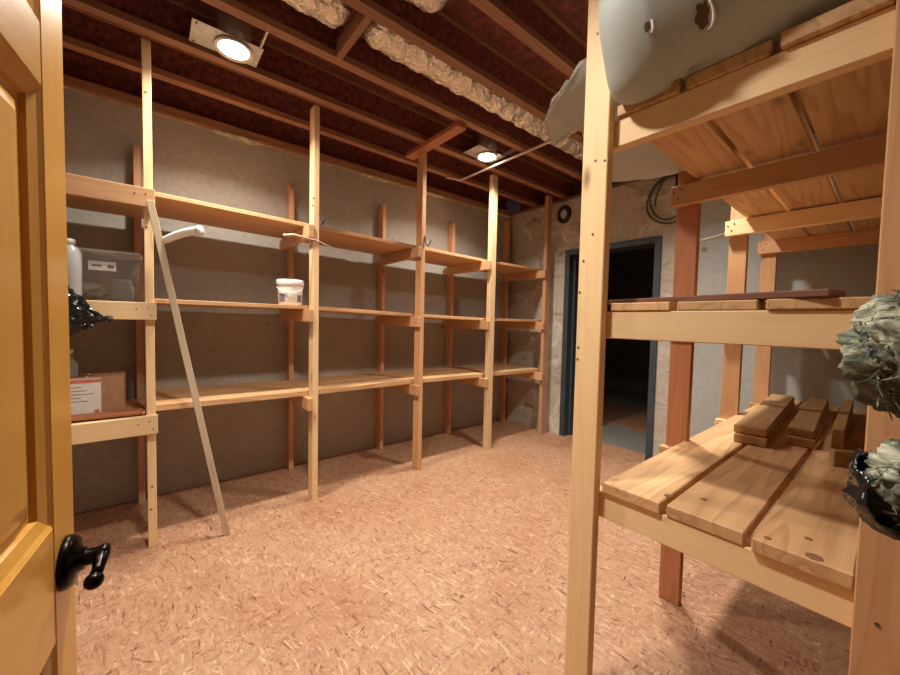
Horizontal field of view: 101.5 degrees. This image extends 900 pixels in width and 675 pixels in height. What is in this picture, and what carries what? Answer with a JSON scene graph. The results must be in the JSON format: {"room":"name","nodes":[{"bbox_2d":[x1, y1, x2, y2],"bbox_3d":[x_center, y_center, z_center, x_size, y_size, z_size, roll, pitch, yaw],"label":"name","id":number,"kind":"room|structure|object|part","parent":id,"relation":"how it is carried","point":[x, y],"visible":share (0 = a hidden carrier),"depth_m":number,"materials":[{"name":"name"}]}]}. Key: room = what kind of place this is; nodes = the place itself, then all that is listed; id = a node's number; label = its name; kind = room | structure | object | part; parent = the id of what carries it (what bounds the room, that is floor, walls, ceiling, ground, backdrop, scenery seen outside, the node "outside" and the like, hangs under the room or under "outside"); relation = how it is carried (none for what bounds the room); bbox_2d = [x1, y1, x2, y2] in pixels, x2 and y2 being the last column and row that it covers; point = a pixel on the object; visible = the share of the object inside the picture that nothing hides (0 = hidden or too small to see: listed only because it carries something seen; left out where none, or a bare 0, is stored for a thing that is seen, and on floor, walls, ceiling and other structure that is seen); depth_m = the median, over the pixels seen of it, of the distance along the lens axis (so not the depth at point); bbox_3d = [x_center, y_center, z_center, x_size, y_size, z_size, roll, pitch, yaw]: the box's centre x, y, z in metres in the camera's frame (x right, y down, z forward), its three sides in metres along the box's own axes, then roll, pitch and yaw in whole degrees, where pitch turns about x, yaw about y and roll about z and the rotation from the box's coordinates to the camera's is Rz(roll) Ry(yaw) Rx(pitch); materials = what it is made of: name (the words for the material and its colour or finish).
{"room":"basement storage room","nodes":[
{"label":"basement storage room","id":0,"kind":"room"},
{"bbox_2d":[63,88,509,513],"bbox_3d":[-1.133,-0.203,3.569,5.173,2.785,0.200,-1,3,-39],"label":"wall","id":1,"kind":"structure","parent":0,"point":[226,346],"depth_m":3.02,"materials":[{"name":"concrete"}]},
{"bbox_2d":[62,47,506,209],"bbox_3d":[-1.089,-1.779,3.489,4.773,0.237,0.030,-1,3,-39],"label":"wooden beam","id":2,"kind":"structure","parent":1,"relation":"attached to","point":[76,64],"depth_m":2.98,"materials":[{"name":"brown wood"}]},
{"bbox_2d":[63,86,510,217],"bbox_3d":[-1.033,-1.577,3.423,4.773,0.034,0.081,-1,3,-39],"label":"trim","id":3,"kind":"structure","parent":1,"relation":"attached to","point":[236,137],"depth_m":2.94,"materials":[{"name":"wood"}]},
{"bbox_2d":[63,74,511,215],"bbox_3d":[-1.080,-1.629,3.479,4.773,0.061,0.190,-1,3,-39],"label":"trim","id":4,"kind":"structure","parent":1,"relation":"on","point":[68,81],"depth_m":2.89,"materials":[{"name":"brown wood"}]},
{"bbox_2d":[61,0,812,206],"bbox_3d":[0.071,-1.711,2.072,5.173,0.280,3.894,-1,3,-39],"label":"ceiling","id":5,"kind":"structure","parent":0,"point":[524,52],"depth_m":2.31,"materials":[{"name":"brown wood"}]},
{"bbox_2d":[189,8,267,67],"bbox_3d":[-1.179,-1.693,1.963,0.330,0.200,0.359,-1,3,-39],"label":"recessed light","id":6,"kind":"object","parent":5,"relation":"in","point":[231,37],"visible":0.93,"depth_m":2.00,"materials":[{"name":"white metal"}]},
{"bbox_2d":[282,0,352,28],"bbox_3d":[-1.150,-1.661,1.350,1.678,0.227,0.250,-1,3,-39],"label":"duct","id":7,"kind":"object","parent":5,"relation":"attached to","point":[332,13],"visible":0.92,"depth_m":1.77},
{"bbox_2d":[405,0,448,12],"bbox_3d":[-0.774,-1.638,1.140,1.993,0.226,0.250,-1,3,-39],"label":"duct","id":8,"kind":"object","parent":5,"relation":"attached to","point":[430,6],"visible":1,"depth_m":1.72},
{"bbox_2d":[363,20,582,161],"bbox_3d":[0.650,-1.685,2.818,2.837,0.219,0.241,-1,3,-39],"label":"duct","id":9,"kind":"object","parent":5,"relation":"attached to","point":[398,49],"visible":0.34,"depth_m":2.28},
{"bbox_2d":[464,133,516,162],"bbox_3d":[0.361,-1.715,3.223,0.330,0.200,0.359,-1,3,-39],"label":"recessed light","id":10,"kind":"object","parent":5,"relation":"in","point":[486,149],"visible":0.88,"depth_m":3.25,"materials":[{"name":"white metal"}]},
{"bbox_3d":[0.309,-1.636,3.289,0.330,0.003,0.195,-1,3,-39],"label":"mounting plate","id":11,"kind":"part","parent":10,"relation":"part of","materials":[{"name":"silver metal"}]},
{"bbox_2d":[446,130,577,180],"bbox_3d":[0.518,-1.591,3.181,0.158,0.031,1.609,-1,3,-39],"label":"pipe","id":12,"kind":"object","parent":5,"relation":"attached to","point":[549,141],"visible":0.77,"depth_m":3.32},
{"bbox_2d":[73,388,851,674],"bbox_3d":[1.493,1.214,3.881,9.200,0.060,7.010,-1,3,-39],"label":"floor","id":13,"kind":"structure","parent":0,"point":[456,564],"depth_m":1.84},
{"bbox_2d":[146,200,229,535],"bbox_3d":[-1.466,0.230,2.068,0.378,1.938,0.115,0,3,-24],"label":"leaning stick","id":14,"kind":"object","parent":13,"relation":"on","point":[160,241],"visible":1,"depth_m":2.06,"materials":[{"name":"beige wood"}]},
{"bbox_2d":[65,38,552,547],"bbox_3d":[-0.700,-0.225,2.978,4.674,2.800,1.249,-1,3,-39],"label":"shelving","id":15,"kind":"object","parent":13,"relation":"on","point":[82,192],"visible":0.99,"depth_m":2.76,"materials":[{"name":"brown wood"}]},
{"bbox_2d":[67,238,81,294],"bbox_3d":[-1.917,-0.344,1.854,0.090,0.305,0.090,-1,3,-39],"label":"plastic jug","id":16,"kind":"object","parent":15,"relation":"on","point":[74,255],"visible":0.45,"depth_m":1.84,"materials":[{"name":"white plastic"}]},
{"bbox_2d":[68,286,113,336],"bbox_3d":[-1.843,-0.139,1.763,0.341,0.293,0.118,-1,3,-39],"label":"bag","id":17,"kind":"object","parent":15,"relation":"hanging from","point":[81,316],"visible":0.38,"depth_m":1.77,"materials":[{"name":"plastic"}]},
{"bbox_2d":[70,371,125,414],"bbox_3d":[-2.039,0.317,2.079,0.302,0.212,0.237,-1,3,-39],"label":"cardboard box","id":18,"kind":"object","parent":15,"relation":"on","point":[92,392],"visible":0.52,"depth_m":2.02,"materials":[{"name":"cardboard"}]},
{"bbox_2d":[70,387,93,402],"bbox_3d":[-1.999,0.307,1.957,0.150,0.080,0.001,-1,3,-39],"label":"print","id":19,"kind":"object","parent":18,"relation":"attached to","point":[78,394],"depth_m":1.98},
{"bbox_2d":[71,408,143,421],"bbox_3d":[-1.894,0.420,1.981,0.371,0.019,0.090,-1,3,-36],"label":"board","id":20,"kind":"object","parent":15,"relation":"on","point":[119,413],"visible":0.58,"depth_m":1.98,"materials":[{"name":"brown wood"}]},
{"bbox_3d":[-2.012,-0.749,1.690,1.024,0.099,0.038,-1,3,-39],"label":"rail","id":21,"kind":"part","parent":15,"relation":"part of","materials":[{"name":"brown wood"}]},
{"bbox_2d":[78,247,142,271],"bbox_3d":[-2.006,-0.342,2.089,0.406,0.276,0.370,-1,3,-39],"label":"storage tote","id":22,"kind":"object","parent":15,"relation":"on","point":[90,254],"visible":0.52,"depth_m":2.01,"materials":[{"name":"clear plastic"}]},
{"bbox_2d":[82,279,107,299],"bbox_3d":[-2.036,-0.266,2.055,0.177,0.116,0.214,-1,3,-39],"label":"cloth bundle","id":23,"kind":"object","parent":22,"relation":"in","point":[91,290],"visible":0.48,"depth_m":2.02,"materials":[{"name":"beige fabric"}]},
{"bbox_2d":[91,264,113,268],"bbox_3d":[-1.871,-0.385,1.981,0.088,0.018,0.001,-1,3,-39],"label":"print","id":24,"kind":"object","parent":22,"relation":"attached to","point":[93,266],"depth_m":1.98},
{"bbox_3d":[-2.003,-0.467,2.083,0.406,0.024,0.370,-1,3,-39],"label":"lid","id":25,"kind":"part","parent":22,"relation":"part of","materials":[{"name":"plastic"}]},
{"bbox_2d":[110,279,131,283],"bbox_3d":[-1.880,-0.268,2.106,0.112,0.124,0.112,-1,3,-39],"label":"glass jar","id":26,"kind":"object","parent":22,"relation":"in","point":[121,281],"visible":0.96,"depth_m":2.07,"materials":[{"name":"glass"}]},
{"bbox_3d":[-2.039,0.490,1.744,1.024,0.102,0.038,-1,3,-39],"label":"rail","id":27,"kind":"part","parent":15,"relation":"part of","materials":[{"name":"brown wood"}]},
{"bbox_3d":[-2.025,-0.139,1.716,1.024,0.095,0.038,-1,3,-39],"label":"rail","id":28,"kind":"part","parent":15,"relation":"part of","materials":[{"name":"brown wood"}]},
{"bbox_3d":[-2.152,-0.062,2.549,0.038,2.450,0.089,-1,3,-39],"label":"post","id":29,"kind":"part","parent":15,"relation":"part of","materials":[{"name":"brown wood"}]},
{"bbox_3d":[-1.691,-0.207,2.070,0.040,2.800,0.089,-1,3,-39],"label":"post","id":30,"kind":"part","parent":15,"relation":"part of","materials":[{"name":"brown wood"}]},
{"bbox_2d":[276,279,303,304],"bbox_3d":[-1.173,-0.328,2.696,0.188,0.183,0.188,-1,3,-39],"label":"pail","id":31,"kind":"object","parent":15,"relation":"on","point":[289,290],"visible":0.92,"depth_m":2.63,"materials":[{"name":"plastic"}]},
{"bbox_2d":[279,293,284,301],"bbox_3d":[-1.200,-0.285,2.623,0.049,0.058,0.006,2,3,19],"label":"print","id":32,"kind":"object","parent":31,"relation":"attached to","point":[281,295],"depth_m":2.62},
{"bbox_3d":[-1.171,-0.399,2.694,0.185,0.041,0.185,-1,3,-39],"label":"lid","id":33,"kind":"part","parent":31,"relation":"part of","materials":[{"name":"white plastic"}]},
{"bbox_3d":[-1.382,-0.076,3.179,0.038,2.455,0.089,-1,3,-39],"label":"post","id":34,"kind":"part","parent":15,"relation":"part of","materials":[{"name":"brown wood"}]},
{"bbox_3d":[-0.982,-0.217,2.651,0.040,2.800,0.089,-1,3,-39],"label":"post","id":35,"kind":"part","parent":15,"relation":"part of","materials":[{"name":"brown wood"}]},
{"bbox_2d":[283,233,356,262],"bbox_3d":[-0.909,-0.644,2.655,0.050,0.125,0.582,3,3,41],"label":"twine","id":36,"kind":"object","parent":15,"relation":"attached to","point":[290,234],"visible":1,"depth_m":2.53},
{"bbox_3d":[-0.701,-0.088,3.736,0.038,2.460,0.089,-1,3,-39],"label":"post","id":37,"kind":"part","parent":15,"relation":"part of","materials":[{"name":"brown wood"}]},
{"bbox_3d":[-0.270,-0.208,3.235,0.040,2.762,0.089,-1,3,-39],"label":"post","id":38,"kind":"part","parent":15,"relation":"part of","materials":[{"name":"brown wood"}]},
{"bbox_3d":[-0.005,-0.093,4.306,0.038,2.450,0.089,-1,3,-39],"label":"post","id":39,"kind":"part","parent":15,"relation":"part of","materials":[{"name":"brown wood"}]},
{"bbox_3d":[0.414,-0.235,3.768,0.075,2.800,0.050,-1,3,-39],"label":"post","id":40,"kind":"part","parent":15,"relation":"part of","materials":[{"name":"brown wood"}]},
{"bbox_3d":[0.724,-0.208,4.897,0.038,2.660,0.089,-1,3,-39],"label":"post","id":41,"kind":"part","parent":15,"relation":"part of","materials":[{"name":"brown wood"}]},
{"bbox_3d":[1.124,-0.245,4.346,0.079,2.800,0.045,-1,3,-39],"label":"post","id":42,"kind":"part","parent":15,"relation":"part of","materials":[{"name":"brown wood"}]},
{"bbox_2d":[603,402,646,432],"bbox_3d":[2.552,1.143,5.411,1.220,0.025,1.780,-1,3,-39],"label":"plywood sheet","id":43,"kind":"object","parent":13,"relation":"on","point":[633,418],"visible":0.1,"depth_m":5.27,"materials":[{"name":"brown wood"}]},
{"bbox_2d":[564,0,899,674],"bbox_3d":[1.690,-0.122,1.799,2.610,2.800,0.766,-1,3,-39],"label":"rack","id":44,"kind":"object","parent":13,"relation":"on","point":[740,132],"visible":0.94,"depth_m":1.19,"materials":[{"name":"brown wood"}]},
{"bbox_3d":[0.482,-0.124,1.247,0.038,2.800,0.089,-1,3,-39],"label":"post","id":45,"kind":"part","parent":44,"relation":"part of","materials":[{"name":"brown wood"}]},
{"bbox_3d":[1.090,-0.032,1.720,0.038,2.600,0.089,-1,3,-39],"label":"post","id":46,"kind":"part","parent":44,"relation":"part of","materials":[{"name":"brown wood"}]},
{"bbox_2d":[544,0,852,181],"bbox_3d":[0.813,-0.923,1.256,0.800,0.453,1.347,1,3,-4],"label":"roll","id":47,"kind":"object","parent":44,"relation":"on","point":[647,46],"visible":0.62,"depth_m":0.98,"materials":[{"name":"grey plastic"}]},
{"bbox_2d":[609,289,845,304],"bbox_3d":[0.743,-0.113,1.091,0.085,0.018,0.591,0,3,-26],"label":"plank","id":48,"kind":"object","parent":44,"relation":"on","point":[813,293],"visible":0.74,"depth_m":0.94,"materials":[{"name":"brown wood"}]},
{"bbox_3d":[1.741,0.009,2.257,0.038,2.500,0.089,-1,3,-39],"label":"post","id":49,"kind":"part","parent":44,"relation":"part of","materials":[{"name":"brown wood"}]},
{"bbox_2d":[733,402,794,447],"bbox_3d":[1.811,0.458,2.082,1.232,0.037,0.118,-1,3,-43],"label":"board","id":50,"kind":"object","parent":44,"relation":"on","point":[738,437],"visible":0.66,"depth_m":1.69,"materials":[{"name":"brown wood"}]},
{"bbox_2d":[734,394,794,437],"bbox_3d":[1.825,0.420,2.100,1.227,0.037,0.118,-1,3,-43],"label":"board","id":51,"kind":"object","parent":50,"relation":"on","point":[760,421],"visible":1,"depth_m":1.89,"materials":[{"name":"brown wood"}]},
{"bbox_3d":[2.372,0.000,2.773,0.038,2.500,0.089,-1,3,-39],"label":"post","id":52,"kind":"part","parent":44,"relation":"part of","materials":[{"name":"brown wood"}]},
{"bbox_2d":[787,405,828,448],"bbox_3d":[2.014,0.464,2.047,1.181,0.037,0.092,-1,3,-42],"label":"board","id":53,"kind":"object","parent":44,"relation":"on","point":[793,440],"visible":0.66,"depth_m":1.67,"materials":[{"name":"brown wood"}]},
{"bbox_2d":[787,410,821,438],"bbox_3d":[1.794,0.430,1.853,0.546,0.037,0.088,-1,3,-42],"label":"board","id":54,"kind":"object","parent":53,"relation":"on","point":[805,424],"visible":1,"depth_m":1.75,"materials":[{"name":"brown wood"}]},
{"bbox_2d":[800,397,828,416],"bbox_3d":[2.223,0.422,2.237,0.576,0.037,0.088,-1,3,-42],"label":"board","id":55,"kind":"object","parent":53,"relation":"on","point":[813,404],"visible":0.76,"depth_m":2.20,"materials":[{"name":"brown wood"}]},
{"bbox_2d":[829,449,853,466],"bbox_3d":[1.526,0.469,1.428,0.072,0.060,0.030,2,3,17],"label":"wood block","id":56,"kind":"object","parent":44,"relation":"on","point":[837,457],"visible":0.66,"depth_m":1.42,"materials":[{"name":"brown wood"}]},
{"bbox_2d":[831,399,853,449],"bbox_3d":[2.133,0.445,1.989,1.090,0.085,0.041,-1,3,-41],"label":"board","id":57,"kind":"object","parent":44,"relation":"on","point":[841,426],"visible":1,"depth_m":1.74,"materials":[{"name":"brown wood"}]},
{"bbox_3d":[0.909,-0.092,0.726,0.038,2.800,0.089,-1,3,-39],"label":"post","id":58,"kind":"part","parent":44,"relation":"part of","materials":[{"name":"brown wood"}]},
{"bbox_2d":[604,247,654,394],"bbox_3d":[3.872,-0.277,7.105,0.200,2.860,5.100,-1,3,-39],"label":"doorway opening","id":59,"kind":"structure","parent":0,"point":[630,275],"depth_m":7.32,"materials":[{"name":"concrete"}]},
{"bbox_2d":[505,133,878,498],"bbox_3d":[2.024,-0.145,3.640,0.200,2.800,3.694,-1,3,-39],"label":"wall","id":60,"kind":"structure","parent":0,"point":[630,220],"depth_m":3.40,"materials":[{"name":"grey concrete"}]},
{"bbox_2d":[557,205,570,223],"bbox_3d":[1.332,-1.435,4.285,0.054,0.207,0.182,-1,3,-39],"label":"pipe sleeve","id":61,"kind":"object","parent":60,"relation":"attached to","point":[564,213],"visible":1,"depth_m":4.27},
{"bbox_2d":[520,180,619,210],"bbox_3d":[2.083,-1.694,3.723,0.029,0.290,3.494,-1,3,-39],"label":"trim","id":62,"kind":"structure","parent":60,"relation":"attached to","point":[577,187],"depth_m":4.43,"materials":[{"name":"brown wood"}]},
{"bbox_2d":[559,235,662,459],"bbox_3d":[1.734,0.095,3.991,0.228,2.177,1.042,-1,3,-39],"label":"trim","id":63,"kind":"structure","parent":60,"relation":"attached to","point":[571,278],"depth_m":4.27,"materials":[{"name":"blue wood"}]},
{"bbox_2d":[646,173,678,223],"bbox_3d":[2.025,-1.286,3.393,0.075,0.479,0.419,-1,3,-39],"label":"cable coil","id":64,"kind":"object","parent":60,"relation":"hanging from","point":[663,179],"visible":0.65,"depth_m":3.45,"materials":[{"name":"black rubber"}]},
{"bbox_2d":[513,128,814,214],"bbox_3d":[2.012,-1.573,3.653,0.170,0.050,3.464,-1,3,-39],"label":"trim","id":65,"kind":"structure","parent":60,"relation":"on","point":[812,129],"depth_m":4.29,"materials":[{"name":"brown wood"}]},
{"bbox_2d":[700,232,724,240],"bbox_3d":[2.256,-0.964,3.170,0.019,0.255,0.310,-1,3,-39],"label":"cable","id":66,"kind":"object","parent":60,"relation":"attached to","point":[721,234],"visible":0.3,"depth_m":3.16,"materials":[{"name":"white plastic"}]},
{"bbox_3d":[1.107,-0.211,0.675,4.973,3.050,0.120,-1,3,-39],"label":"wall","id":67,"kind":"structure","parent":0,"visible":0},
{"bbox_2d":[0,0,111,674],"bbox_3d":[-0.308,0.286,0.183,0.082,2.020,0.780,0,3,-32],"label":"door","id":68,"kind":"structure","parent":67,"relation":"in","point":[42,558],"depth_m":0.42,"materials":[{"name":"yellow wood"}]},
{"bbox_3d":[-0.319,-0.309,0.152,0.036,0.074,0.616,0,3,-32],"label":"rail","id":69,"kind":"part","parent":68,"relation":"part of","materials":[{"name":"brown wood"}]},
{"bbox_3d":[-0.412,-0.022,0.305,0.029,0.516,0.286,0,3,-32],"label":"panel","id":70,"kind":"part","parent":68,"relation":"part of","materials":[{"name":"brown wood"}]},
{"bbox_3d":[-0.333,0.317,0.179,0.036,0.147,0.616,0,3,-32],"label":"rail","id":71,"kind":"part","parent":68,"relation":"part of","materials":[{"name":"brown wood"}]},
{"bbox_3d":[-0.402,-0.488,0.285,0.029,0.268,0.286,0,3,-32],"label":"panel","id":72,"kind":"part","parent":68,"relation":"part of","materials":[{"name":"brown wood"}]},
{"bbox_3d":[-0.427,0.715,0.337,0.029,0.665,0.286,0,3,-32],"label":"panel","id":73,"kind":"part","parent":68,"relation":"part of","materials":[{"name":"brown wood"}]},
{"bbox_3d":[-0.449,0.307,0.463,0.020,0.020,0.020,0,3,-32],"label":"lever knob","id":74,"kind":"part","parent":68,"relation":"part of","materials":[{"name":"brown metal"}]},
{"bbox_3d":[-0.461,0.295,0.484,0.018,0.026,0.040,0,3,-32],"label":"lever","id":75,"kind":"part","parent":68,"relation":"part of","materials":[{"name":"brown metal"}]},
{"bbox_2d":[835,288,899,420],"bbox_3d":[0.724,0.020,0.567,0.205,0.244,0.179,-1,3,-39],"label":"plastic bag","id":76,"kind":"object","parent":67,"relation":"attached to","point":[870,350],"visible":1,"depth_m":0.58,"materials":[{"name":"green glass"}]},
{"bbox_2d":[841,438,899,540],"bbox_3d":[0.736,0.238,0.579,0.179,0.180,0.161,-1,3,-39],"label":"plastic bag","id":77,"kind":"object","parent":67,"relation":"attached to","point":[873,484],"visible":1,"depth_m":0.59,"materials":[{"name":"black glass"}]}
]}

